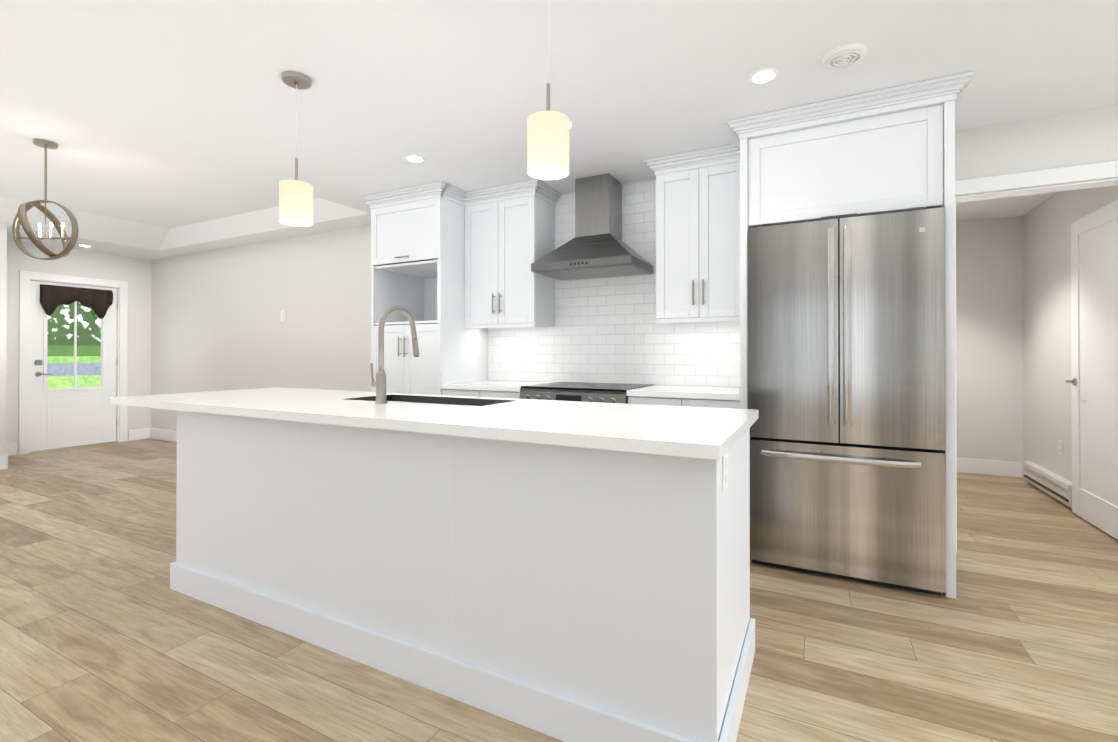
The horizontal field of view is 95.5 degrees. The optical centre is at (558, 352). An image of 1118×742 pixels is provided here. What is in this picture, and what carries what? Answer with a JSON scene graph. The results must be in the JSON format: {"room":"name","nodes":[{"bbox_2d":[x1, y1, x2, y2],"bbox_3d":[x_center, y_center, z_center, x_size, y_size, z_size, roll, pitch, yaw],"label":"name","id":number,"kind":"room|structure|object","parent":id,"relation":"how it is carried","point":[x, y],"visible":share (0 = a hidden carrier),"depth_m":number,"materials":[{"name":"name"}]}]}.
{"room":"kitchen","nodes":[
{"label":"kitchen","id":0,"kind":"room"},
{"bbox_2d":[0,222,6,455],"bbox_3d":[-6.012,-0.224,5.280,0.920,2.800,0.120,0,0,27],"label":"wall","id":1,"kind":"structure","parent":0,"point":[3,288],"depth_m":5.11,"materials":[{"name":"white paint"}]},
{"bbox_2d":[0,454,10,469],"bbox_3d":[-6.945,1.096,2.426,0.019,0.140,6.076,0,0,27],"label":"baseboard","id":2,"kind":"structure","parent":1,"relation":"attached to","point":[3,459],"depth_m":5.10,"materials":[{"name":"white wood"}]},
{"bbox_2d":[6,240,150,454],"bbox_3d":[-6.098,-0.221,6.256,0.120,2.800,1.780,0,0,27],"label":"wall","id":3,"kind":"structure","parent":0,"point":[135,273],"depth_m":6.53,"materials":[{"name":"white paint"}]},
{"bbox_2d":[6,443,16,455],"bbox_3d":[-6.301,1.107,5.698,0.022,0.140,0.310,0,0,27],"label":"baseboard","id":4,"kind":"structure","parent":3,"relation":"attached to","point":[11,448],"depth_m":5.79,"materials":[{"name":"white wood"}]},
{"bbox_2d":[30,281,116,451],"bbox_3d":[-6.016,0.162,6.333,0.104,2.012,0.842,0,0,27],"label":"entry door","id":5,"kind":"structure","parent":3,"relation":"in","point":[67,417],"depth_m":6.29,"materials":[{"name":"white wood"}]},
{"bbox_2d":[40,284,112,318],"bbox_3d":[-5.974,-0.620,6.318,0.065,0.381,0.688,0,0,27],"label":"valance curtain","id":6,"kind":"object","parent":5,"relation":"attached to","point":[99,302],"visible":0.92,"depth_m":6.27,"materials":[{"name":"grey fabric"}]},
{"bbox_2d":[19,270,127,454],"bbox_3d":[-6.043,0.117,6.340,0.140,2.125,1.030,0,0,27],"label":"door frame","id":7,"kind":"structure","parent":3,"relation":"attached to","point":[26,278],"depth_m":6.11,"materials":[{"name":"white wood"}]},
{"bbox_2d":[0,438,1117,741],"bbox_3d":[-1.777,1.195,2.158,13.900,0.060,10.900,0,0,27],"label":"floor","id":8,"kind":"structure","parent":0,"point":[106,634],"depth_m":2.00,"materials":[{"name":"brown wood"}]},
{"bbox_2d":[147,407,756,741],"bbox_3d":[-0.684,0.719,2.311,2.880,0.894,0.776,0,0,27],"label":"kitchen island","id":9,"kind":"object","parent":8,"relation":"on","point":[571,571],"depth_m":1.67,"materials":[{"name":"white paint"}]},
{"bbox_2d":[110,387,757,462],"bbox_3d":[-0.771,0.253,2.376,3.096,0.035,0.922,0,0,27],"label":"island countertop","id":10,"kind":"structure","parent":9,"relation":"on","point":[639,429],"depth_m":1.86,"materials":[{"name":"white stone"}]},
{"bbox_2d":[370,305,419,403],"bbox_3d":[-0.792,0.004,2.461,0.096,0.462,0.277,0,0,27],"label":"faucet","id":11,"kind":"object","parent":10,"relation":"on","point":[379,384],"visible":1,"depth_m":2.35,"materials":[{"name":"silver metal"}]},
{"bbox_2d":[350,395,513,406],"bbox_3d":[-0.658,0.354,2.538,0.875,0.232,0.374,0,0,27],"label":"sink","id":12,"kind":"object","parent":10,"relation":"in","point":[446,400],"depth_m":2.71,"materials":[{"name":"black metal"}]},
{"bbox_2d":[440,391,487,396],"bbox_3d":[-0.576,0.725,4.076,0.416,0.893,0.615,0,0,27],"label":"base cabinet","id":13,"kind":"object","parent":8,"relation":"on","point":[455,393],"depth_m":3.79,"materials":[{"name":"white wood"}]},
{"bbox_2d":[440,379,544,390],"bbox_3d":[-0.447,0.260,4.003,0.711,0.037,0.630,0,0,27],"label":"countertop","id":14,"kind":"structure","parent":13,"relation":"on","point":[477,384],"depth_m":3.81,"materials":[{"name":"white stone"}]},
{"bbox_2d":[488,391,519,398],"bbox_3d":[-0.313,0.725,3.941,0.415,0.893,0.615,0,0,27],"label":"base cabinet","id":15,"kind":"object","parent":8,"relation":"on","point":[498,394],"depth_m":3.64,"materials":[{"name":"white wood"}]},
{"bbox_2d":[519,382,653,403],"bbox_3d":[0.205,0.703,3.632,0.784,0.935,0.697,0,0,27],"label":"range","id":16,"kind":"object","parent":8,"relation":"on","point":[592,392],"visible":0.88,"depth_m":3.41,"materials":[{"name":"grey metal"}]},
{"bbox_2d":[627,395,691,406],"bbox_3d":[0.753,0.723,3.397,0.403,0.893,0.615,0,0,27],"label":"base cabinet","id":17,"kind":"object","parent":8,"relation":"on","point":[632,399],"depth_m":3.12,"materials":[{"name":"white wood"}]},
{"bbox_2d":[692,395,747,408],"bbox_3d":[1.005,0.722,3.268,0.403,0.893,0.615,0,0,27],"label":"base cabinet","id":18,"kind":"object","parent":8,"relation":"on","point":[713,403],"depth_m":2.95,"materials":[{"name":"white wood"}]},
{"bbox_2d":[627,385,747,402],"bbox_3d":[0.875,0.258,3.328,0.687,0.037,0.630,0,0,27],"label":"countertop","id":19,"kind":"structure","parent":18,"relation":"on","point":[656,391],"depth_m":3.10,"materials":[{"name":"white stone"}]},
{"bbox_2d":[748,205,945,595],"bbox_3d":[1.575,0.234,2.876,0.874,1.868,0.759,0,0,27],"label":"refrigerator","id":20,"kind":"object","parent":8,"relation":"on","point":[846,355],"visible":0.98,"depth_m":2.55,"materials":[{"name":"grey metal"}]},
{"bbox_2d":[0,0,1117,259],"bbox_3d":[-1.777,-1.390,2.167,13.900,0.191,10.900,0,0,27],"label":"ceiling","id":21,"kind":"structure","parent":0,"point":[168,126],"depth_m":2.47,"materials":[{"name":"white paint"}]},
{"bbox_2d":[12,139,78,260],"bbox_3d":[-3.616,-1.065,3.577,0.354,0.828,0.292,0,0,37],"label":"chandelier","id":22,"kind":"object","parent":21,"relation":"hanging from","point":[22,219],"visible":1,"depth_m":3.57,"materials":[{"name":"silver metal"}]},
{"bbox_2d":[279,71,312,225],"bbox_3d":[-1.238,-0.953,2.395,0.144,0.681,0.144,0,0,27],"label":"pendant light","id":23,"kind":"object","parent":21,"relation":"hanging from","point":[295,202],"visible":1,"depth_m":2.35,"materials":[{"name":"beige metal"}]},
{"bbox_2d":[405,154,424,162],"bbox_3d":[-0.957,-1.287,3.376,0.131,0.007,0.131,0,0,-18],"label":"recessed light","id":24,"kind":"object","parent":21,"relation":"in","point":[412,158],"depth_m":3.36,"materials":[{"name":"white"}]},
{"bbox_2d":[527,0,568,179],"bbox_3d":[-0.036,-0.955,1.736,0.144,0.681,0.144,0,0,27],"label":"pendant light","id":25,"kind":"object","parent":21,"relation":"hanging from","point":[547,144],"visible":1,"depth_m":1.68,"materials":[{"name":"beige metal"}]},
{"bbox_2d":[569,120,574,128],"bbox_3d":[0.023,-1.288,2.875,0.131,0.007,0.131,0,0,-18],"label":"recessed light","id":26,"kind":"object","parent":21,"relation":"in","point":[571,123],"depth_m":2.87,"materials":[{"name":"white"}]},
{"bbox_2d":[749,68,778,83],"bbox_3d":[0.957,-1.290,2.375,0.131,0.007,0.131,0,0,-18],"label":"recessed light","id":27,"kind":"object","parent":21,"relation":"in","point":[764,75],"depth_m":2.37,"materials":[{"name":"white"}]},
{"bbox_2d":[821,43,868,68],"bbox_3d":[1.247,-1.284,2.216,0.180,0.020,0.180,0,0,27],"label":"ceiling vent","id":28,"kind":"object","parent":21,"relation":"in","point":[844,56],"visible":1,"depth_m":2.19,"materials":[{"name":"white plastic"}]},
{"bbox_2d":[151,105,1117,430],"bbox_3d":[-0.100,-0.228,4.259,12.620,2.800,0.120,0,0,27],"label":"wall","id":29,"kind":"structure","parent":0,"point":[217,323],"depth_m":5.64,"materials":[{"name":"white paint"}]},
{"bbox_2d":[148,428,176,441],"bbox_3d":[-3.471,1.108,5.898,4.879,0.140,0.018,0,0,27],"label":"baseboard","id":30,"kind":"structure","parent":29,"relation":"attached to","point":[168,435],"depth_m":6.85,"materials":[{"name":"white wood"}]},
{"bbox_2d":[281,310,285,320],"bbox_3d":[-3.105,-0.413,5.718,0.080,0.120,0.016,0,0,27],"label":"light switch","id":31,"kind":"object","parent":29,"relation":"attached to","point":[283,315],"visible":0.98,"depth_m":5.71,"materials":[{"name":"white plastic"}]},
{"bbox_2d":[460,195,503,326],"bbox_3d":[-0.524,-0.722,4.211,0.390,0.998,0.336,0,0,27],"label":"upper cabinet","id":32,"kind":"object","parent":29,"relation":"attached to","point":[481,220],"depth_m":4.08,"materials":[{"name":"white wood"}]},
{"bbox_2d":[504,187,555,326],"bbox_3d":[-0.283,-0.722,4.088,0.389,0.998,0.336,0,0,27],"label":"upper cabinet","id":33,"kind":"object","parent":29,"relation":"attached to","point":[529,216],"depth_m":3.93,"materials":[{"name":"white wood"}]},
{"bbox_2d":[531,173,652,280],"bbox_3d":[0.249,-0.933,3.724,0.760,0.709,0.502,0,0,27],"label":"range hood","id":34,"kind":"object","parent":29,"relation":"attached to","point":[596,247],"visible":1,"depth_m":3.67,"materials":[{"name":"silver metal"}]},
{"bbox_2d":[488,179,739,386],"bbox_3d":[0.354,-0.523,3.956,2.184,1.528,0.007,0,0,27],"label":"tile backsplash","id":35,"kind":"structure","parent":29,"relation":"attached to","point":[606,330],"depth_m":3.89,"materials":[{"name":"white tile"}]},
{"bbox_2d":[726,350,736,365],"bbox_3d":[1.195,0.037,3.517,0.070,0.115,0.007,0,0,27],"label":"outlet","id":36,"kind":"object","parent":35,"relation":"attached to","point":[731,357],"depth_m":3.51,"materials":[{"name":"white plastic"}]},
{"bbox_2d":[652,159,715,322],"bbox_3d":[0.881,-0.724,3.493,0.347,0.998,0.336,0,0,27],"label":"upper cabinet","id":37,"kind":"object","parent":29,"relation":"attached to","point":[683,190],"depth_m":3.34,"materials":[{"name":"white wood"}]},
{"bbox_2d":[712,155,747,322],"bbox_3d":[1.084,-0.725,3.389,0.347,0.998,0.336,0,0,27],"label":"upper cabinet","id":38,"kind":"object","parent":29,"relation":"attached to","point":[729,237],"depth_m":3.21,"materials":[{"name":"white wood"}]},
{"bbox_2d":[744,99,947,230],"bbox_3d":[1.606,-0.952,2.941,0.891,0.490,0.661,0,0,27],"label":"upper cabinet","id":39,"kind":"object","parent":29,"relation":"attached to","point":[894,162],"depth_m":2.63,"materials":[{"name":"white wood"}]},
{"bbox_2d":[955,161,1117,552],"bbox_3d":[2.728,0.085,2.803,1.070,2.165,0.140,0,0,27],"label":"door frame","id":40,"kind":"structure","parent":29,"relation":"attached to","point":[1060,177],"depth_m":2.81,"materials":[{"name":"white wood"}]},
{"bbox_2d":[956,216,1022,461],"bbox_3d":[3.941,-0.225,5.058,1.010,2.800,0.120,0,0,27],"label":"wall","id":41,"kind":"structure","parent":0,"point":[989,339],"depth_m":4.89,"materials":[{"name":"white paint"}]},
{"bbox_2d":[957,458,1020,476],"bbox_3d":[3.905,1.105,4.994,0.960,0.140,0.018,0,0,27],"label":"baseboard","id":42,"kind":"structure","parent":41,"relation":"attached to","point":[992,467],"depth_m":4.87,"materials":[{"name":"white wood"}]},
{"bbox_2d":[1023,185,1117,481],"bbox_3d":[3.892,-0.230,3.719,0.120,2.800,2.550,0,0,27],"label":"wall","id":43,"kind":"structure","parent":0,"point":[1047,407],"depth_m":4.21,"materials":[{"name":"white paint"}]},
{"bbox_2d":[1021,462,1023,477],"bbox_3d":[3.803,1.100,3.692,0.015,0.140,2.430,0,0,27],"label":"baseboard","id":44,"kind":"structure","parent":43,"relation":"attached to","point":[1022,467],"depth_m":4.75,"materials":[{"name":"white wood"}]},
{"bbox_2d":[1022,461,1071,507],"bbox_3d":[4.016,1.067,4.168,0.070,0.170,0.950,0,0,27],"label":"baseboard heater","id":45,"kind":"object","parent":43,"relation":"attached to","point":[1054,485],"visible":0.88,"depth_m":4.10,"materials":[{"name":"white metal"}]},
{"bbox_2d":[1058,440,1062,454],"bbox_3d":[3.979,0.754,4.031,0.009,0.115,0.070,0,0,27],"label":"outlet","id":46,"kind":"object","parent":43,"relation":"attached to","point":[1060,447],"visible":1,"depth_m":4.02,"materials":[{"name":"white plastic"}]},
{"bbox_2d":[1065,199,1117,539],"bbox_3d":[3.538,0.108,3.332,0.109,2.098,0.820,0,0,27],"label":"hall door","id":47,"kind":"structure","parent":43,"relation":"in","point":[1093,381],"depth_m":3.39,"materials":[{"name":"white wood"}]},
{"label":"outside","id":48,"kind":"structure","parent":0,"visible":0},
{"bbox_2d":[47,301,100,388],"bbox_3d":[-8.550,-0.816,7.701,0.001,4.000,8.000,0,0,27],"label":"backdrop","id":49,"kind":"structure","parent":48,"point":[91,337],"depth_m":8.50,"materials":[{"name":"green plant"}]}
]}

